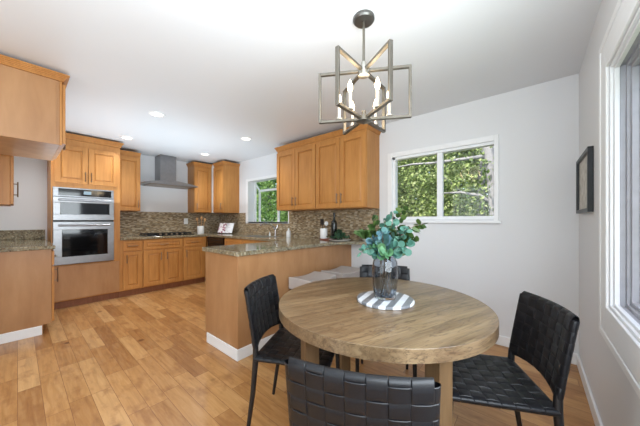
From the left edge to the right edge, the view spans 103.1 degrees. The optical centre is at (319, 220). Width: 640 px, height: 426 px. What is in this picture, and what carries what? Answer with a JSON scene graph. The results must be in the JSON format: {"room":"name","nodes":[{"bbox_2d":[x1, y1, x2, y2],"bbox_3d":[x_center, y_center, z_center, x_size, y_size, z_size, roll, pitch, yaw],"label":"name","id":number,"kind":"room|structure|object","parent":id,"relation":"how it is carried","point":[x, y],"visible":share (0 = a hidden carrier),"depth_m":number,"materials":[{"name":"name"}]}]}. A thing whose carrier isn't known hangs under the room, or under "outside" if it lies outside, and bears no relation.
{"room":"dining area","nodes":[
{"label":"dining area","id":0,"kind":"room"},
{"bbox_2d":[0,154,211,239],"bbox_3d":[-3.476,-0.010,4.523,0.140,2.400,3.480,0,0,40],"label":"wall","id":1,"kind":"structure","parent":0,"point":[29,210],"depth_m":3.70,"materials":[{"name":"white paint"}]},
{"bbox_2d":[120,150,140,211],"bbox_3d":[-3.309,-0.657,4.329,0.362,0.995,0.352,0,0,40],"label":"upper cabinet","id":2,"kind":"object","parent":1,"relation":"attached to","point":[129,161],"visible":0.7,"depth_m":4.26,"materials":[{"name":"brown wood"}]},
{"bbox_2d":[140,154,197,188],"bbox_3d":[-2.846,-0.921,4.751,0.527,0.574,0.880,0,0,40],"label":"range hood","id":3,"kind":"object","parent":1,"relation":"attached to","point":[165,165],"visible":0.98,"depth_m":4.70,"materials":[{"name":"silver metal"}]},
{"bbox_2d":[120,211,219,235],"bbox_3d":[-2.928,0.051,5.057,0.011,0.426,1.955,0,0,40],"label":"tile backsplash","id":4,"kind":"structure","parent":1,"relation":"attached to","point":[131,223],"depth_m":4.92,"materials":[{"name":"tile"}]},
{"bbox_2d":[186,161,211,212],"bbox_3d":[-2.508,-0.665,5.284,0.362,1.010,0.389,0,0,40],"label":"upper cabinet","id":5,"kind":"object","parent":1,"relation":"attached to","point":[199,174],"visible":1,"depth_m":5.19,"materials":[{"name":"brown wood"}]},
{"bbox_2d":[212,165,213,212],"bbox_3d":[-2.232,-0.665,5.314,0.128,1.010,0.008,0,0,40],"label":"trim","id":6,"kind":"structure","parent":5,"relation":"attached to","point":[212,165],"depth_m":5.33,"materials":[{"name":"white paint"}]},
{"bbox_2d":[0,277,594,425],"bbox_3d":[-2.166,1.250,1.472,6.069,0.120,6.750,0,0,40],"label":"floor","id":7,"kind":"structure","parent":0,"point":[143,359],"depth_m":1.94,"materials":[{"name":"brown wood"}]},
{"bbox_2d":[0,249,57,343],"bbox_3d":[-3.364,0.748,2.771,0.883,0.884,0.656,0,0,40],"label":"base cabinet","id":8,"kind":"object","parent":7,"relation":"on","point":[27,280],"visible":0.98,"depth_m":2.56,"materials":[{"name":"brown wood"}]},
{"bbox_2d":[0,230,54,251],"bbox_3d":[-3.636,0.219,2.982,1.589,0.172,0.629,0,0,40],"label":"countertop","id":9,"kind":"structure","parent":8,"relation":"on","point":[10,240],"depth_m":3.21,"materials":[{"name":"beige stone"}]},
{"bbox_2d":[47,133,123,309],"bbox_3d":[-3.514,0.004,3.820,0.702,2.372,0.768,0,0,40],"label":"tall cabinet","id":10,"kind":"object","parent":7,"relation":"on","point":[86,162],"visible":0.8,"depth_m":3.61,"materials":[{"name":"brown wood"}]},
{"bbox_2d":[53,186,113,265],"bbox_3d":[-3.496,0.075,3.739,0.637,1.046,0.634,0,0,40],"label":"double oven","id":11,"kind":"object","parent":10,"relation":"in","point":[83,224],"visible":0.89,"depth_m":3.55,"materials":[{"name":"silver metal"}]},
{"bbox_2d":[119,239,142,296],"bbox_3d":[-3.198,0.748,4.196,0.702,0.884,0.291,0,0,40],"label":"base cabinet","id":12,"kind":"object","parent":7,"relation":"on","point":[131,251],"visible":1,"depth_m":3.99,"materials":[{"name":"brown wood"}]},
{"bbox_2d":[120,232,366,256],"bbox_3d":[-1.372,0.285,3.749,4.072,0.040,1.953,0,0,40],"label":"countertop","id":13,"kind":"structure","parent":12,"relation":"on","point":[281,243],"depth_m":3.06,"materials":[{"name":"beige stone"}]},
{"bbox_2d":[140,232,192,235],"bbox_3d":[-2.816,0.244,4.687,0.500,0.040,0.760,0,0,40],"label":"cooktop","id":14,"kind":"object","parent":13,"relation":"in","point":[162,233],"visible":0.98,"depth_m":4.58,"materials":[{"name":"black glass"}]},
{"bbox_2d":[197,226,203,233],"bbox_3d":[-2.390,0.187,5.086,0.124,0.155,0.124,0,0,40],"label":"utensil crock","id":15,"kind":"object","parent":13,"relation":"on","point":[200,229],"visible":1,"depth_m":5.04,"materials":[{"name":"white ceramic"}]},
{"bbox_2d":[247,235,278,237],"bbox_3d":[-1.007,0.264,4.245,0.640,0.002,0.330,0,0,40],"label":"sink","id":16,"kind":"object","parent":13,"relation":"in","point":[261,236],"visible":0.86,"depth_m":4.18,"materials":[{"name":"silver metal"}]},
{"bbox_2d":[260,223,277,235],"bbox_3d":[-0.866,0.149,4.275,0.341,0.230,0.062,0,0,-44],"label":"kitchen faucet","id":17,"kind":"object","parent":13,"relation":"on","point":[261,224],"visible":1,"depth_m":4.33,"materials":[{"name":"silver metal"}]},
{"bbox_2d":[286,228,290,236],"bbox_3d":[-0.508,0.195,4.108,0.072,0.140,0.072,0,0,40],"label":"soap bottle","id":18,"kind":"object","parent":13,"relation":"on","point":[288,233],"visible":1,"depth_m":4.08,"materials":[{"name":"white ceramic"}]},
{"bbox_2d":[329,239,350,240],"bbox_3d":[0.257,0.255,3.309,0.290,0.019,0.290,0,0,40],"label":"plate","id":19,"kind":"object","parent":13,"relation":"on","point":[329,239],"visible":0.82,"depth_m":3.21,"materials":[{"name":"ceramic"}]},
{"bbox_2d":[326,229,349,239],"bbox_3d":[0.239,0.180,3.303,0.341,0.147,0.251,0,0,25],"label":"bundle","id":20,"kind":"object","parent":19,"relation":"on","point":[339,234],"visible":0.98,"depth_m":3.29,"materials":[{"name":"green plant"}]},
{"bbox_2d":[353,229,376,240],"bbox_3d":[0.555,0.180,3.217,0.360,0.169,0.266,0,0,40],"label":"potted herb","id":21,"kind":"object","parent":13,"relation":"on","point":[361,233],"visible":0.73,"depth_m":3.18,"materials":[{"name":"green plant"}]},
{"bbox_3d":[0.149,0.257,3.491,0.350,0.014,0.252,0,0,40],"label":"serving board","id":22,"kind":"object","parent":13,"relation":"on","visible":0},
{"bbox_2d":[320,228,326,238],"bbox_3d":[0.052,0.179,3.539,0.104,0.140,0.104,0,0,40],"label":"utensil crock","id":23,"kind":"object","parent":22,"relation":"on","point":[323,231],"visible":0.98,"depth_m":3.49,"materials":[{"name":"white ceramic"}]},
{"bbox_2d":[331,213,336,238],"bbox_3d":[0.192,0.072,3.442,0.084,0.355,0.084,0,0,40],"label":"wine bottle","id":24,"kind":"object","parent":22,"relation":"on","point":[334,222],"visible":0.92,"depth_m":3.41,"materials":[{"name":"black glass"}]},
{"bbox_2d":[142,238,181,292],"bbox_3d":[-2.907,0.748,4.543,0.702,0.884,0.610,0,0,40],"label":"base cabinet","id":25,"kind":"object","parent":7,"relation":"on","point":[162,258],"visible":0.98,"depth_m":4.32,"materials":[{"name":"brown wood"}]},
{"bbox_2d":[181,236,205,285],"bbox_3d":[-2.573,0.748,4.941,0.702,0.884,0.426,0,0,40],"label":"base cabinet","id":26,"kind":"object","parent":7,"relation":"on","point":[193,257],"visible":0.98,"depth_m":4.73,"materials":[{"name":"brown wood"}]},
{"bbox_2d":[207,236,224,246],"bbox_3d":[-1.749,0.738,4.930,0.618,0.864,0.615,0,0,40],"label":"dishwasher","id":27,"kind":"object","parent":7,"relation":"on","point":[211,241],"visible":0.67,"depth_m":4.68,"materials":[{"name":"black plastic"}]},
{"bbox_2d":[225,238,268,244],"bbox_3d":[-0.882,0.698,4.190,1.658,0.784,0.652,0,0,40],"label":"base cabinet","id":28,"kind":"object","parent":7,"relation":"on","point":[228,241],"visible":0.11,"depth_m":4.22,"materials":[{"name":"brown wood"}]},
{"bbox_2d":[206,245,350,360],"bbox_3d":[-0.365,0.748,3.021,0.624,0.884,1.777,0,0,40],"label":"base cabinet","id":29,"kind":"object","parent":7,"relation":"on","point":[227,276],"visible":0.62,"depth_m":2.37,"materials":[{"name":"brown wood"}]},
{"bbox_2d":[244,274,339,425],"bbox_3d":[-0.157,0.780,1.524,0.514,0.823,0.415,0,0,13],"label":"dining chair","id":30,"kind":"object","parent":7,"relation":"on","point":[261,295],"visible":0.69,"depth_m":1.48,"materials":[{"name":"black leather"}]},
{"bbox_2d":[289,271,335,289],"bbox_3d":[-0.074,0.880,2.634,0.310,0.621,0.400,0,0,40],"label":"upholstered stool","id":31,"kind":"object","parent":7,"relation":"on","point":[294,282],"visible":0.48,"depth_m":2.57,"materials":[{"name":"grey fabric"}]},
{"bbox_2d":[321,266,359,277],"bbox_3d":[0.257,0.880,2.982,0.310,0.621,0.400,0,0,40],"label":"upholstered stool","id":32,"kind":"object","parent":7,"relation":"on","point":[341,271],"visible":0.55,"depth_m":2.92,"materials":[{"name":"grey fabric"}]},
{"bbox_2d":[285,356,440,425],"bbox_3d":[0.148,0.780,0.849,0.415,0.823,0.514,0,0,15],"label":"dining chair","id":33,"kind":"object","parent":7,"relation":"on","point":[317,395],"visible":1,"depth_m":0.61,"materials":[{"name":"black leather"}]},
{"bbox_2d":[355,265,416,376],"bbox_3d":[0.477,0.780,1.873,0.415,0.823,0.514,0,0,13],"label":"dining chair","id":34,"kind":"object","parent":7,"relation":"on","point":[365,270],"visible":0.03,"depth_m":2.04,"materials":[{"name":"black leather"}]},
{"bbox_2d":[279,277,498,425],"bbox_3d":[0.327,0.815,1.418,1.100,0.750,1.100,0,0,40],"label":"round dining table","id":35,"kind":"object","parent":7,"relation":"on","point":[443,326],"visible":0.73,"depth_m":1.08,"materials":[{"name":"brown wood"}]},
{"bbox_2d":[357,291,414,309],"bbox_3d":[0.356,0.432,1.392,0.304,0.015,0.304,0,0,40],"label":"round board","id":36,"kind":"object","parent":35,"relation":"on","point":[402,301],"visible":0.77,"depth_m":1.33,"materials":[{"name":"stone"}]},
{"bbox_2d":[372,256,397,299],"bbox_3d":[0.356,0.308,1.392,0.134,0.230,0.134,0,0,-14],"label":"glass vase","id":37,"kind":"object","parent":36,"relation":"on","point":[385,271],"visible":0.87,"depth_m":1.34,"materials":[{"name":"clear glass"}]},
{"bbox_2d":[357,244,377,258],"bbox_3d":[0.288,0.266,1.361,0.189,0.284,0.080,0,0,-8],"label":"branch","id":38,"kind":"object","parent":37,"relation":"in","point":[365,249],"visible":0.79,"depth_m":1.35,"materials":[{"name":"green plant"}]},
{"bbox_2d":[366,235,377,252],"bbox_3d":[0.311,0.243,1.386,0.122,0.330,0.068,0,0,-7],"label":"branch","id":39,"kind":"object","parent":37,"relation":"in","point":[370,241],"visible":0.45,"depth_m":1.39,"materials":[{"name":"blue plant"}]},
{"bbox_2d":[367,215,382,241],"bbox_3d":[0.336,0.187,1.441,0.122,0.441,0.095,0,0,40],"label":"leafy branch","id":40,"kind":"object","parent":37,"relation":"in","point":[371,227],"visible":0.54,"depth_m":1.45,"materials":[{"name":"green plant"}]},
{"bbox_2d":[370,242,380,251],"bbox_3d":[0.308,0.254,1.378,0.093,0.308,0.080,0,0,-18],"label":"leafy branch","id":41,"kind":"object","parent":37,"relation":"in","point":[374,245],"visible":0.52,"depth_m":1.36,"materials":[{"name":"green plant"}]},
{"bbox_2d":[375,227,391,256],"bbox_3d":[0.338,0.221,1.352,0.089,0.374,0.115,0,0,-5],"label":"branch","id":42,"kind":"object","parent":37,"relation":"in","point":[383,234],"visible":0.69,"depth_m":1.34,"materials":[{"name":"blue plant"}]},
{"bbox_2d":[377,243,392,259],"bbox_3d":[0.337,0.263,1.335,0.097,0.291,0.094,0,0,40],"label":"leafy branch","id":43,"kind":"object","parent":37,"relation":"in","point":[384,253],"visible":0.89,"depth_m":1.31,"materials":[{"name":"green plant"}]},
{"bbox_2d":[379,216,391,246],"bbox_3d":[0.355,0.190,1.388,0.094,0.435,0.084,0,0,40],"label":"branch","id":44,"kind":"object","parent":37,"relation":"in","point":[387,220],"visible":0.34,"depth_m":1.39,"materials":[{"name":"green plant"}]},
{"bbox_2d":[386,211,399,247],"bbox_3d":[0.389,0.176,1.402,0.093,0.464,0.092,0,0,40],"label":"branch","id":45,"kind":"object","parent":37,"relation":"in","point":[396,222],"visible":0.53,"depth_m":1.41,"materials":[{"name":"green plant"}]},
{"bbox_2d":[388,206,407,256],"bbox_3d":[0.429,0.164,1.411,0.117,0.488,0.107,0,0,-34],"label":"leafy branch","id":46,"kind":"object","parent":37,"relation":"in","point":[403,217],"visible":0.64,"depth_m":1.40,"materials":[{"name":"green plant"}]},
{"bbox_2d":[388,241,411,258],"bbox_3d":[0.396,0.255,1.332,0.084,0.306,0.170,0,0,-28],"label":"branch","id":47,"kind":"object","parent":37,"relation":"in","point":[397,253],"visible":0.88,"depth_m":1.29,"materials":[{"name":"green plant"}]},
{"bbox_2d":[390,226,412,241],"bbox_3d":[0.436,0.218,1.365,0.119,0.379,0.087,0,0,8],"label":"branch","id":48,"kind":"object","parent":37,"relation":"in","point":[402,228],"visible":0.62,"depth_m":1.36,"materials":[{"name":"green plant"}]},
{"bbox_2d":[390,236,414,256],"bbox_3d":[0.428,0.244,1.356,0.134,0.328,0.108,0,0,40],"label":"branch","id":49,"kind":"object","parent":37,"relation":"in","point":[410,243],"visible":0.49,"depth_m":1.35,"materials":[{"name":"green plant"}]},
{"bbox_2d":[398,229,418,255],"bbox_3d":[0.430,0.226,1.364,0.192,0.364,0.095,0,0,4],"label":"leafy branch","id":50,"kind":"object","parent":37,"relation":"in","point":[416,238],"visible":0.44,"depth_m":1.34,"materials":[{"name":"green plant"}]},
{"bbox_2d":[397,219,426,246],"bbox_3d":[0.460,0.199,1.382,0.234,0.418,0.114,0,0,0],"label":"leafy branch","id":51,"kind":"object","parent":37,"relation":"in","point":[417,227],"visible":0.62,"depth_m":1.37,"materials":[{"name":"green plant"}]},
{"bbox_2d":[453,291,579,425],"bbox_3d":[0.819,0.780,1.204,0.514,0.823,0.415,0,0,14],"label":"dining chair","id":52,"kind":"object","parent":7,"relation":"on","point":[544,331],"visible":0.86,"depth_m":1.12,"materials":[{"name":"black leather"}]},
{"bbox_2d":[0,0,601,164],"bbox_3d":[-2.166,-1.285,1.472,6.069,0.150,6.750,0,0,40],"label":"ceiling","id":53,"kind":"structure","parent":0,"point":[220,72],"depth_m":1.86,"materials":[{"name":"white paint"}]},
{"bbox_2d":[120,136,133,139],"bbox_3d":[-2.814,-1.205,3.703,0.170,0.008,0.170,0,0,40],"label":"recessed light","id":54,"kind":"object","parent":53,"relation":"in","point":[123,137],"visible":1,"depth_m":3.69,"materials":[{"name":"white paint"}]},
{"bbox_2d":[148,111,165,117],"bbox_3d":[-1.852,-1.205,2.886,0.170,0.008,0.170,0,0,40],"label":"recessed light","id":55,"kind":"object","parent":53,"relation":"in","point":[152,113],"visible":1,"depth_m":2.88,"materials":[{"name":"white paint"}]},
{"bbox_2d":[240,137,251,140],"bbox_3d":[-1.092,-1.205,3.748,0.170,0.008,0.170,0,0,40],"label":"recessed light","id":56,"kind":"object","parent":53,"relation":"in","point":[241,138],"visible":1,"depth_m":3.73,"materials":[{"name":"white paint"}]},
{"bbox_2d":[319,9,411,134],"bbox_3d":[0.261,-0.892,1.517,0.482,0.636,0.545,0,0,40],"label":"chandelier","id":57,"kind":"object","parent":53,"relation":"hanging from","point":[364,18],"visible":1,"depth_m":1.48,"materials":[{"name":"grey metal"}]},
{"bbox_2d":[220,74,578,353],"bbox_3d":[-0.042,-0.010,4.004,6.069,2.400,0.140,0,0,40],"label":"wall","id":58,"kind":"structure","parent":0,"point":[534,248],"depth_m":2.39,"materials":[{"name":"white paint"}]},
{"bbox_2d":[213,161,239,212],"bbox_3d":[-1.939,-0.662,5.239,0.414,1.015,0.402,0,0,40],"label":"upper cabinet","id":59,"kind":"object","parent":58,"relation":"attached to","point":[225,174],"visible":1,"depth_m":5.13,"materials":[{"name":"brown wood"}]},
{"bbox_2d":[246,174,288,223],"bbox_3d":[-0.918,-0.385,4.821,1.265,0.880,0.294,0,0,40],"label":"window","id":60,"kind":"structure","parent":58,"relation":"in","point":[256,187],"depth_m":5.10,"materials":[{"name":"white paint"}]},
{"bbox_2d":[274,137,320,210],"bbox_3d":[-0.290,-0.650,3.872,0.846,0.990,0.376,0,0,40],"label":"upper cabinet","id":61,"kind":"object","parent":58,"relation":"attached to","point":[296,161],"visible":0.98,"depth_m":3.71,"materials":[{"name":"brown wood"}]},
{"bbox_2d":[219,208,379,239],"bbox_3d":[-0.771,0.055,4.516,3.987,0.420,0.011,0,0,40],"label":"tile backsplash","id":62,"kind":"structure","parent":58,"relation":"attached to","point":[301,223],"depth_m":3.97,"materials":[{"name":"tile"}]},
{"bbox_2d":[315,124,380,209],"bbox_3d":[0.350,-0.650,3.335,0.820,0.990,0.376,0,0,40],"label":"upper cabinet","id":63,"kind":"object","parent":58,"relation":"attached to","point":[347,166],"visible":0.96,"depth_m":3.17,"materials":[{"name":"brown wood"}]},
{"bbox_2d":[388,134,500,222],"bbox_3d":[1.296,-0.400,2.816,1.165,0.855,0.110,0,0,40],"label":"window","id":64,"kind":"structure","parent":58,"relation":"in","point":[392,162],"depth_m":2.78,"materials":[{"name":"white paint"}]},
{"bbox_2d":[495,335,578,364],"bbox_3d":[1.286,1.144,2.789,2.194,0.092,0.014,0,0,40],"label":"baseboard","id":65,"kind":"structure","parent":58,"relation":"attached to","point":[502,340],"depth_m":2.39,"materials":[{"name":"white paint"}]},
{"bbox_2d":[579,0,639,425],"bbox_3d":[0.105,-0.010,-0.434,0.140,2.400,6.470,0,0,40],"label":"wall","id":66,"kind":"structure","parent":0,"point":[617,402],"depth_m":1.54,"materials":[{"name":"white paint"}]},
{"bbox_2d":[576,146,593,213],"bbox_3d":[1.865,-0.260,1.796,0.027,0.410,0.550,0,0,40],"label":"framed picture","id":67,"kind":"object","parent":66,"relation":"attached to","point":[585,163],"visible":1,"depth_m":1.75,"materials":[{"name":"black plastic"}]},
{"bbox_2d":[579,156,586,209],"bbox_3d":[1.871,-0.260,1.791,0.010,0.360,0.500,0,0,40],"label":"print","id":68,"kind":"object","parent":67,"relation":"attached to","point":[583,159],"depth_m":1.82},
{"bbox_2d":[577,355,602,425],"bbox_3d":[0.041,1.144,-0.390,0.014,0.092,6.455,0,0,40],"label":"baseboard","id":69,"kind":"structure","parent":66,"relation":"attached to","point":[595,414],"depth_m":1.64,"materials":[{"name":"white paint"}]},
{"bbox_2d":[599,0,639,398],"bbox_3d":[0.757,-0.165,0.363,0.144,1.540,2.580,0,0,40],"label":"window","id":70,"kind":"structure","parent":66,"relation":"in","point":[625,66],"depth_m":1.20,"materials":[{"name":"white paint"}]},
{"bbox_3d":[-3.500,-0.010,2.363,2.600,2.400,0.140,0,0,40],"label":"wall","id":71,"kind":"structure","parent":0,"visible":0},
{"bbox_2d":[0,154,18,205],"bbox_3d":[-3.306,-0.632,2.539,0.470,0.955,0.376,0,0,40],"label":"upper cabinet","id":72,"kind":"object","parent":71,"relation":"attached to","point":[7,194],"visible":0.66,"depth_m":2.48,"materials":[{"name":"brown wood"}]},
{"bbox_2d":[0,54,69,160],"bbox_3d":[-2.596,-0.902,2.128,0.887,0.572,0.658,0,0,40],"label":"upper cabinet","id":73,"kind":"object","parent":71,"relation":"attached to","point":[32,97],"visible":1,"depth_m":1.97,"materials":[{"name":"brown wood"}]},
{"label":"outside","id":74,"kind":"structure","parent":0,"visible":0},
{"bbox_3d":[0.793,1.465,7.167,24.000,0.250,28.000,0,0,40],"label":"lawn","id":75,"kind":"structure","parent":74,"visible":0},
{"bbox_2d":[257,182,276,221],"bbox_3d":[-2.802,-1.252,10.645,3.438,5.189,3.338,0,0,43],"label":"leafy tree","id":76,"kind":"object","parent":75,"relation":"on","point":[258,182],"visible":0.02,"depth_m":9.97,"materials":[{"name":"green plant"}]},
{"bbox_2d":[257,179,287,221],"bbox_3d":[-1.224,-1.053,8.756,3.239,4.790,3.238,0,0,-26],"label":"leafy tree","id":77,"kind":"object","parent":75,"relation":"on","point":[266,212],"visible":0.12,"depth_m":8.02,"materials":[{"name":"green plant"}]},
{"bbox_2d":[398,152,459,216],"bbox_3d":[1.536,-1.213,6.094,3.177,5.110,3.128,0,0,-6],"label":"leafy tree","id":78,"kind":"object","parent":75,"relation":"on","point":[401,163],"visible":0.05,"depth_m":5.32,"materials":[{"name":"green plant"}]},
{"bbox_2d":[398,149,487,216],"bbox_3d":[3.542,-1.701,7.139,4.021,6.087,4.062,0,0,-1],"label":"leafy tree","id":79,"kind":"object","parent":75,"relation":"on","point":[456,155],"visible":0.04,"depth_m":6.42,"materials":[{"name":"green plant"}]},
{"bbox_2d":[398,146,493,216],"bbox_3d":[2.918,-1.096,4.552,3.075,4.877,3.112,0,0,36],"label":"leafy tree","id":80,"kind":"object","parent":75,"relation":"on","point":[480,206],"visible":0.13,"depth_m":4.38,"materials":[{"name":"green plant"}]},
{"bbox_3d":[-1.909,0.166,5.135,0.300,0.192,0.237,0,0,40],"label":"cookbook stand","id":81,"kind":"object","parent":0,"visible":0},
{"bbox_2d":[217,223,233,232],"bbox_3d":[-1.907,0.151,5.142,0.330,0.198,0.110,0,0,16],"label":"open cookbook","id":82,"kind":"object","parent":81,"relation":"on","point":[223,227],"visible":1,"depth_m":5.13,"materials":[{"name":"white paper"}]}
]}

